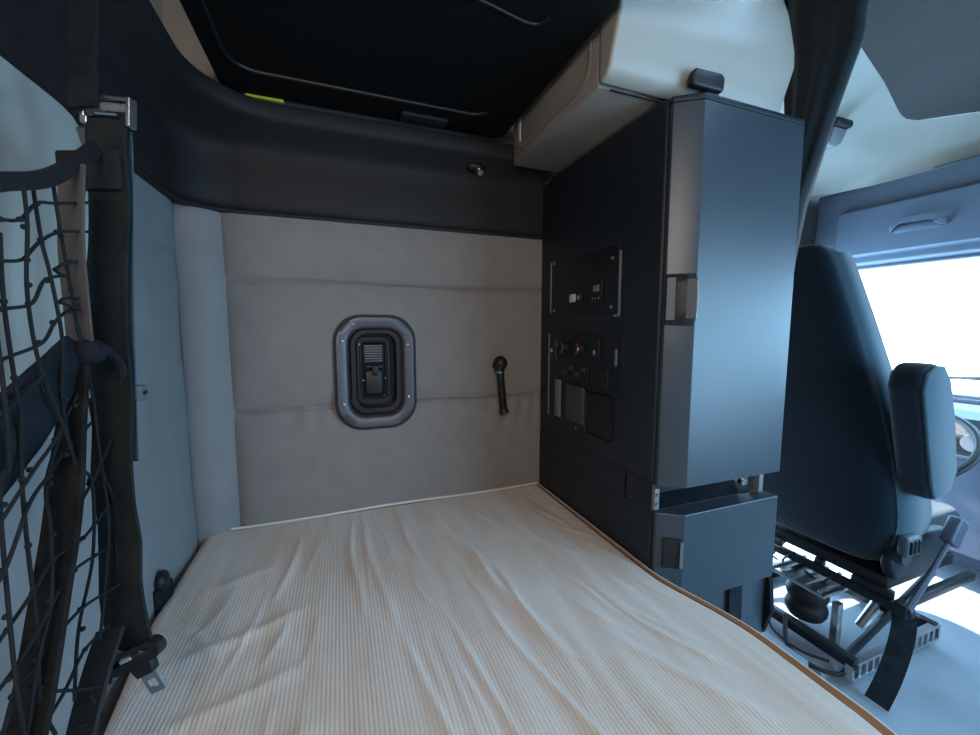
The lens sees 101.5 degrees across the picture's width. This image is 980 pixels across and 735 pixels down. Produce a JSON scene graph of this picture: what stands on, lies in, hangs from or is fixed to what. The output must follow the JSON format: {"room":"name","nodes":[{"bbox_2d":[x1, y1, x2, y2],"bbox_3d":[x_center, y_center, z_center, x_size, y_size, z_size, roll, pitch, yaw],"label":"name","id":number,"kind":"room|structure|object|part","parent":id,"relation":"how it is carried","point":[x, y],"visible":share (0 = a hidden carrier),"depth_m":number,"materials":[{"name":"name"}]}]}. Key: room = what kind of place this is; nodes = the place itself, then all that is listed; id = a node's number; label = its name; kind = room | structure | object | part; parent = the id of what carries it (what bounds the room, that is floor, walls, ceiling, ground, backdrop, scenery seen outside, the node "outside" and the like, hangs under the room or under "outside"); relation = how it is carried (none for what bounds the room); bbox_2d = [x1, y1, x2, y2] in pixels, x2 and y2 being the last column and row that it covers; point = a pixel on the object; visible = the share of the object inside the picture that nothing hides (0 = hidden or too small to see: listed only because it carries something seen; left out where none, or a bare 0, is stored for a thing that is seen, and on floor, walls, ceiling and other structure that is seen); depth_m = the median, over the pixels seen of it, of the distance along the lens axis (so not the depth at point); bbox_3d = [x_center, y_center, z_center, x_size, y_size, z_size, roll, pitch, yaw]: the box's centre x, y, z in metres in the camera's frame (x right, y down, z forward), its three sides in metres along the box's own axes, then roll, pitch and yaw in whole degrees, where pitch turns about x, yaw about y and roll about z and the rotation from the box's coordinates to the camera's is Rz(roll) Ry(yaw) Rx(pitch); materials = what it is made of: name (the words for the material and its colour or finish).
{"room":"vehicle interior","nodes":[
{"label":"vehicle interior","id":0,"kind":"room"},
{"bbox_2d":[0,0,197,734],"bbox_3d":[-0.561,0.039,0.168,0.114,2.450,2.400,-2,6,-20],"label":"wall","id":1,"kind":"structure","parent":0,"point":[162,472],"depth_m":0.93,"materials":[{"name":"plastic"}]},
{"bbox_2d":[0,56,87,391],"bbox_3d":[-0.499,-0.041,0.178,0.016,0.746,1.179,-2,6,-20],"label":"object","id":2,"kind":"structure","parent":1,"relation":"attached to","point":[33,125],"depth_m":0.55,"materials":[{"name":"fabric"}]},
{"bbox_2d":[76,125,84,144],"bbox_3d":[-0.491,-0.008,0.184,0.022,0.701,1.201,-2,6,-20],"label":"trim","id":3,"kind":"structure","parent":1,"relation":"attached to","point":[81,129],"depth_m":0.67,"materials":[{"name":"grey plastic"}]},
{"bbox_2d":[137,384,147,400],"bbox_3d":[-0.744,0.053,0.850,0.023,0.032,0.027,-2,6,-20],"label":"tab","id":4,"kind":"object","parent":1,"relation":"attached to","point":[142,391],"visible":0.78,"depth_m":0.84,"materials":[{"name":"grey plastic"}]},
{"bbox_2d":[153,569,173,618],"bbox_3d":[-0.769,0.554,0.943,0.030,0.155,0.056,0,6,-4],"label":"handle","id":5,"kind":"object","parent":1,"relation":"attached to","point":[163,591],"visible":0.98,"depth_m":0.93,"materials":[{"name":"black plastic"}]},
{"bbox_3d":[-0.769,0.501,0.940,0.026,0.048,0.048,-2,6,-20],"label":"knob","id":6,"kind":"part","parent":5,"relation":"part of","materials":[{"name":"black plastic"}]},
{"bbox_2d":[0,0,550,239],"bbox_3d":[0.025,-0.532,0.327,1.202,0.292,2.250,-2,6,-20],"label":"trim","id":7,"kind":"structure","parent":1,"relation":"attached to","point":[204,140],"depth_m":1.19,"materials":[{"name":"plastic"}]},
{"bbox_2d":[179,0,619,137],"bbox_3d":[-0.009,-0.752,0.353,0.862,0.112,2.002,-2,6,-20],"label":"bunk","id":8,"kind":"object","parent":7,"relation":"on","point":[475,67],"visible":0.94,"depth_m":0.98,"materials":[{"name":"black plastic"}]},
{"bbox_2d":[0,0,166,734],"bbox_3d":[-0.462,-0.056,0.413,0.099,1.303,0.395,-2,6,-20],"label":"net","id":9,"kind":"object","parent":8,"relation":"hanging from","point":[96,353],"visible":1,"depth_m":0.46,"materials":[{"name":"black fabric"}]},
{"bbox_3d":[-0.446,0.109,0.404,0.011,0.660,0.249,-2,6,-20],"label":"cord","id":10,"kind":"part","parent":9,"relation":"part of","materials":[{"name":"black fabric"}]},
{"bbox_3d":[-0.212,-0.794,1.284,0.147,0.014,0.057,-2,6,-20],"label":"latch plate","id":11,"kind":"part","parent":8,"relation":"part of","materials":[{"name":"plastic"}]},
{"bbox_2d":[466,162,484,175],"bbox_3d":[-0.053,-0.699,1.414,0.068,0.052,0.056,1,6,12],"label":"socket","id":12,"kind":"object","parent":7,"relation":"attached to","point":[474,167],"visible":1,"depth_m":1.40,"materials":[{"name":"black plastic"}]},
{"bbox_2d":[161,0,550,529],"bbox_3d":[-0.345,-0.290,1.394,1.250,1.974,0.046,-2,6,-20],"label":"wall","id":13,"kind":"structure","parent":0,"point":[468,301],"depth_m":1.38,"materials":[{"name":"fabric"}]},
{"bbox_2d":[172,203,240,549],"bbox_3d":[-0.845,0.120,1.219,0.024,1.183,0.128,5,8,43],"label":"trim","id":14,"kind":"structure","parent":13,"relation":"attached to","point":[198,245],"depth_m":1.20,"materials":[{"name":"plastic"}]},
{"bbox_2d":[333,314,416,429],"bbox_3d":[-0.403,0.015,1.410,0.275,0.397,0.084,-2,6,-20],"label":"hatch","id":15,"kind":"object","parent":13,"relation":"attached to","point":[374,356],"visible":1,"depth_m":1.41,"materials":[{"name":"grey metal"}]},
{"bbox_3d":[-0.416,0.011,1.444,0.172,0.292,0.010,-2,6,-20],"label":"dark pane","id":16,"kind":"part","parent":15,"relation":"part of","materials":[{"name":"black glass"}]},
{"bbox_2d":[363,343,382,362],"bbox_3d":[-0.416,-0.052,1.421,0.068,0.070,0.018,-2,6,-20],"label":"grille","id":17,"kind":"object","parent":15,"relation":"attached to","point":[372,352],"depth_m":1.41,"materials":[{"name":"black plastic"}]},
{"bbox_3d":[-0.413,0.005,1.420,0.108,0.222,0.024,-2,6,-20],"label":"frame","id":18,"kind":"part","parent":15,"relation":"part of","materials":[{"name":"black plastic"}]},
{"bbox_2d":[492,356,508,413],"bbox_3d":[0.037,0.066,1.526,0.064,0.223,0.095,-2,6,-20],"label":"reading lamp","id":19,"kind":"object","parent":13,"relation":"attached to","point":[500,363],"visible":1,"depth_m":1.50,"materials":[{"name":"black plastic"}]},
{"bbox_3d":[0.045,0.090,1.516,0.042,0.153,0.028,-4,7,-35],"label":"flexible stem","id":20,"kind":"part","parent":19,"relation":"part of","materials":[{"name":"black plastic"}]},
{"bbox_2d":[551,171,835,245],"bbox_3d":[1.123,-0.146,2.052,1.950,2.450,0.060,-2,6,-20],"label":"wall","id":21,"kind":"structure","parent":0,"point":[808,234],"depth_m":2.19,"materials":[{"name":"plastic"}]},
{"bbox_2d":[826,116,852,148],"bbox_3d":[1.337,-0.905,1.548,0.100,0.090,0.068,-2,6,-20],"label":"coat hook","id":22,"kind":"object","parent":21,"relation":"attached to","point":[840,126],"visible":0.7,"depth_m":1.53,"materials":[{"name":"black plastic"}]},
{"bbox_3d":[1.335,-0.890,1.557,0.079,0.058,0.052,-2,6,-20],"label":"catch plate","id":23,"kind":"part","parent":22,"relation":"part of","materials":[{"name":"grey plastic"}]},
{"bbox_2d":[779,47,979,195],"bbox_3d":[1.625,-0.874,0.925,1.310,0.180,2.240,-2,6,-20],"label":"trim","id":24,"kind":"structure","parent":21,"relation":"attached to","point":[881,145],"depth_m":1.72,"materials":[{"name":"beige plastic"}]},
{"bbox_2d":[815,155,979,270],"bbox_3d":[2.256,-0.618,1.162,0.316,0.407,2.270,-2,6,-20],"label":"console","id":25,"kind":"object","parent":21,"relation":"attached to","point":[931,216],"visible":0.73,"depth_m":1.81,"materials":[{"name":"plastic"}]},
{"bbox_3d":[2.145,-0.590,1.192,0.041,0.238,1.900,-2,6,-20],"label":"locker door","id":26,"kind":"part","parent":25,"relation":"part of","materials":[{"name":"plastic"}]},
{"bbox_3d":[1.883,-0.640,1.770,0.044,0.060,0.187,-2,6,-20],"label":"pull handle","id":27,"kind":"part","parent":25,"relation":"part of","materials":[{"name":"plastic"}]},
{"bbox_2d":[773,542,979,734],"bbox_3d":[1.187,1.220,0.981,3.775,0.060,2.470,-2,6,-20],"label":"floor","id":28,"kind":"structure","parent":0,"point":[939,692],"depth_m":1.48,"materials":[{"name":"grey plastic"}]},
{"bbox_2d":[539,92,804,638],"bbox_3d":[0.516,0.233,1.380,0.480,1.828,0.705,-2,6,-20],"label":"tall cabinet","id":29,"kind":"object","parent":28,"relation":"on","point":[669,248],"visible":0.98,"depth_m":1.07,"materials":[{"name":"grey plastic"}]},
{"bbox_2d":[554,340,557,359],"bbox_3d":[0.245,-0.065,1.479,0.008,0.070,0.015,-2,6,-20],"label":"rocker switch","id":30,"kind":"object","parent":29,"relation":"attached to","point":[555,341],"depth_m":1.47,"materials":[{"name":"grey plastic"}]},
{"bbox_3d":[0.256,-0.071,1.405,0.022,0.046,0.046,-2,6,-20],"label":"rotary knob","id":31,"kind":"part","parent":29,"relation":"part of","materials":[{"name":"black plastic"}]},
{"bbox_2d":[566,291,582,305],"bbox_3d":[0.285,-0.233,1.351,0.010,0.044,0.090,-2,6,-20],"label":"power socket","id":32,"kind":"object","parent":29,"relation":"attached to","point":[573,298],"depth_m":1.34,"materials":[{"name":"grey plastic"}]},
{"bbox_3d":[0.289,-0.063,1.316,0.022,0.046,0.046,-2,6,-20],"label":"rotary knob","id":33,"kind":"part","parent":29,"relation":"part of","materials":[{"name":"black plastic"}]},
{"bbox_3d":[0.297,-0.067,1.336,0.010,0.068,0.232,-2,6,-20],"label":"knob panel","id":34,"kind":"part","parent":29,"relation":"part of","materials":[{"name":"black plastic"}]},
{"bbox_3d":[0.300,-0.272,1.325,0.004,0.193,0.383,-2,6,-20],"label":"accessory panel","id":35,"kind":"part","parent":29,"relation":"part of","materials":[{"name":"black plastic"}]},
{"bbox_3d":[0.304,0.053,1.345,0.004,0.332,0.422,-2,6,-20],"label":"control panel","id":36,"kind":"part","parent":29,"relation":"part of","materials":[{"name":"black plastic"}]},
{"bbox_2d":[590,280,603,303],"bbox_3d":[0.329,-0.232,1.234,0.010,0.070,0.060,-2,6,-20],"label":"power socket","id":37,"kind":"object","parent":29,"relation":"attached to","point":[596,286],"depth_m":1.22,"materials":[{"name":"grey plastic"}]},
{"bbox_2d":[614,349,617,365],"bbox_3d":[0.366,-0.029,1.161,0.006,0.050,0.008,-2,6,-20],"label":"switch","id":38,"kind":"object","parent":29,"relation":"attached to","point":[615,350],"depth_m":1.16,"materials":[{"name":"grey plastic"}]},
{"bbox_2d":[514,0,793,172],"bbox_3d":[0.441,-0.961,1.200,0.564,0.575,0.575,-2,6,-20],"label":"locker","id":39,"kind":"object","parent":29,"relation":"on","point":[643,54],"visible":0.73,"depth_m":0.99,"materials":[{"name":"grey plastic"}]},
{"bbox_3d":[0.515,-0.949,1.000,0.560,0.561,0.139,-2,6,-20],"label":"locker door","id":40,"kind":"part","parent":39,"relation":"part of","materials":[{"name":"beige plastic"}]},
{"bbox_3d":[0.520,-0.687,0.960,0.101,0.041,0.023,-2,6,-20],"label":"handle","id":41,"kind":"part","parent":39,"relation":"part of","materials":[{"name":"black plastic"}]},
{"bbox_3d":[0.440,-0.167,0.975,0.021,0.102,0.004,4,7,32],"label":"grip plate","id":42,"kind":"part","parent":29,"relation":"part of","materials":[{"name":"grey plastic"}]},
{"bbox_3d":[0.475,0.485,1.044,0.049,0.080,0.006,1,6,13],"label":"handle","id":43,"kind":"part","parent":29,"relation":"part of","materials":[{"name":"black plastic"}]},
{"bbox_3d":[0.467,-0.166,0.974,0.072,0.124,0.024,1,6,9],"label":"handle","id":44,"kind":"part","parent":29,"relation":"part of","materials":[{"name":"black plastic"}]},
{"bbox_3d":[0.631,0.496,1.116,0.408,0.245,0.049,-2,6,-20],"label":"door","id":45,"kind":"part","parent":29,"relation":"part of","materials":[{"name":"grey plastic"}]},
{"bbox_3d":[0.631,-0.165,1.051,0.408,0.940,0.049,-2,6,-20],"label":"door","id":46,"kind":"part","parent":29,"relation":"part of","materials":[{"name":"grey plastic"}]},
{"bbox_3d":[0.691,0.889,1.202,0.275,0.556,0.050,-2,6,-20],"label":"kick panel","id":47,"kind":"part","parent":29,"relation":"part of","materials":[{"name":"grey plastic"}]},
{"bbox_2d":[761,631,807,666],"bbox_3d":[0.940,1.097,1.622,0.340,0.060,0.559,-2,6,-20],"label":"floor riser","id":48,"kind":"structure","parent":28,"relation":"on","point":[773,639],"depth_m":1.53,"materials":[{"name":"grey plastic"}]},
{"bbox_2d":[734,244,975,711],"bbox_3d":[1.452,0.317,1.728,0.734,1.592,0.829,-2,6,-20],"label":"seat","id":49,"kind":"object","parent":28,"relation":"on","point":[868,447],"visible":0.77,"depth_m":1.46,"materials":[{"name":"fabric"}]},
{"bbox_3d":[1.347,0.868,1.683,0.220,0.023,0.230,-2,6,-20],"label":"spring plate","id":50,"kind":"part","parent":49,"relation":"part of","materials":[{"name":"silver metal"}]},
{"bbox_3d":[1.198,1.028,1.661,0.035,0.040,0.535,-2,6,-20],"label":"rail","id":51,"kind":"part","parent":49,"relation":"part of","materials":[{"name":"black metal"}]},
{"bbox_3d":[1.281,0.105,1.686,0.292,1.162,0.750,-2,6,-20],"label":"backrest","id":52,"kind":"part","parent":49,"relation":"part of","materials":[{"name":"fabric"}]},
{"bbox_3d":[1.433,1.098,1.776,0.650,0.028,0.500,-2,6,-20],"label":"plate","id":53,"kind":"part","parent":49,"relation":"part of","materials":[{"name":"grey metal"}]},
{"bbox_3d":[1.307,0.809,1.687,0.028,0.030,0.645,-2,6,-20],"label":"rail","id":54,"kind":"part","parent":49,"relation":"part of","materials":[{"name":"black metal"}]},
{"bbox_3d":[1.702,1.034,1.850,0.030,0.060,0.520,-2,6,-20],"label":"rail","id":55,"kind":"part","parent":49,"relation":"part of","materials":[{"name":"black metal"}]},
{"bbox_3d":[1.542,1.074,1.522,0.574,0.065,0.025,-2,6,-20],"label":"slotted rail","id":56,"kind":"part","parent":49,"relation":"part of","materials":[{"name":"silver metal"}]},
{"bbox_3d":[1.429,0.648,1.384,0.076,0.076,0.025,-2,6,-20],"label":"adjuster knob","id":57,"kind":"part","parent":49,"relation":"part of","materials":[{"name":"plastic"}]},
{"bbox_3d":[1.440,0.609,1.373,0.085,0.070,0.035,-2,6,-20],"label":"recliner lever","id":58,"kind":"part","parent":49,"relation":"part of","materials":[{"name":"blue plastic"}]},
{"bbox_3d":[1.408,0.207,1.309,0.249,0.451,0.090,-2,6,-20],"label":"armrest","id":59,"kind":"part","parent":49,"relation":"part of","materials":[{"name":"fabric"}]},
{"bbox_2d":[876,499,959,560],"bbox_3d":[1.565,0.614,1.760,0.520,0.155,0.535,-2,6,-20],"label":"seat cushion","id":60,"kind":"object","parent":49,"relation":"on","point":[941,511],"depth_m":1.56,"materials":[{"name":"fabric"}]},
{"bbox_3d":[1.663,0.829,1.490,0.500,0.030,0.025,-2,6,-20],"label":"rail","id":61,"kind":"part","parent":49,"relation":"part of","materials":[{"name":"black metal"}]},
{"bbox_3d":[0.028,0.990,0.457,1.125,0.500,2.210,-2,6,-20],"label":"bunk base","id":62,"kind":"object","parent":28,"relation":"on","visible":0},
{"bbox_3d":[0.070,0.671,0.452,1.209,0.132,2.190,-2,6,-20],"label":"mattress","id":63,"kind":"object","parent":62,"relation":"on","visible":0},
{"bbox_2d":[104,482,896,734],"bbox_3d":[0.064,0.625,0.453,1.220,0.079,2.185,-2,6,-20],"label":"sheet","id":64,"kind":"object","parent":63,"relation":"on","point":[499,611],"visible":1,"depth_m":0.81,"materials":[{"name":"beige fabric"}]},
{"bbox_2d":[861,0,979,119],"bbox_3d":[1.690,-0.957,0.673,1.260,0.035,1.840,-2,6,-20],"label":"ceiling","id":65,"kind":"structure","parent":0,"point":[926,53],"depth_m":1.29,"materials":[{"name":"grey plastic"}]},
{"bbox_2d":[784,0,870,268],"bbox_3d":[0.886,-0.655,1.092,0.101,0.950,0.330,-2,6,-20],"label":"curtain","id":66,"kind":"object","parent":65,"relation":"hanging from","point":[828,36],"visible":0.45,"depth_m":1.05,"materials":[{"name":"fabric"}]},
{"bbox_2d":[948,393,979,569],"bbox_3d":[2.844,0.675,1.516,0.060,0.920,2.400,-2,6,-20],"label":"wall","id":67,"kind":"structure","parent":0,"point":[957,398],"depth_m":2.16,"materials":[{"name":"blue plastic"}]},
{"bbox_2d":[933,402,979,560],"bbox_3d":[2.588,0.617,1.381,0.490,0.703,2.200,-2,6,-20],"label":"dashboard","id":68,"kind":"object","parent":67,"relation":"attached to","point":[964,494],"visible":0.05,"depth_m":1.88,"materials":[{"name":"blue plastic"}]},
{"bbox_2d":[954,409,979,455],"bbox_3d":[2.223,0.298,1.996,0.252,0.178,0.660,-2,6,-20],"label":"hood","id":69,"kind":"object","parent":68,"relation":"attached to","point":[964,441],"depth_m":1.84,"materials":[{"name":"white plastic"}]},
{"bbox_2d":[955,415,979,476],"bbox_3d":[1.895,0.358,1.824,0.366,0.326,0.460,-2,6,-20],"label":"steering wheel","id":70,"kind":"object","parent":68,"relation":"attached to","point":[969,462],"visible":0.08,"depth_m":1.64,"materials":[{"name":"black plastic"}]},
{"bbox_3d":[2.538,-0.122,1.322,0.586,0.744,2.300,-2,6,-20],"label":"window","id":71,"kind":"structure","parent":67,"relation":"in","visible":0},
{"bbox_2d":[949,376,979,380],"bbox_3d":[2.621,0.077,1.830,0.023,0.066,0.951,-2,6,-20],"label":"windscreen wiper","id":72,"kind":"object","parent":71,"relation":"attached to","point":[977,378],"visible":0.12,"depth_m":2.11,"materials":[{"name":"black plastic"}]},
{"bbox_3d":[2.612,0.074,1.853,0.023,0.066,0.901,-2,6,-20],"label":"wiper arm","id":73,"kind":"part","parent":72,"relation":"part of","materials":[{"name":"black plastic"}]}
]}

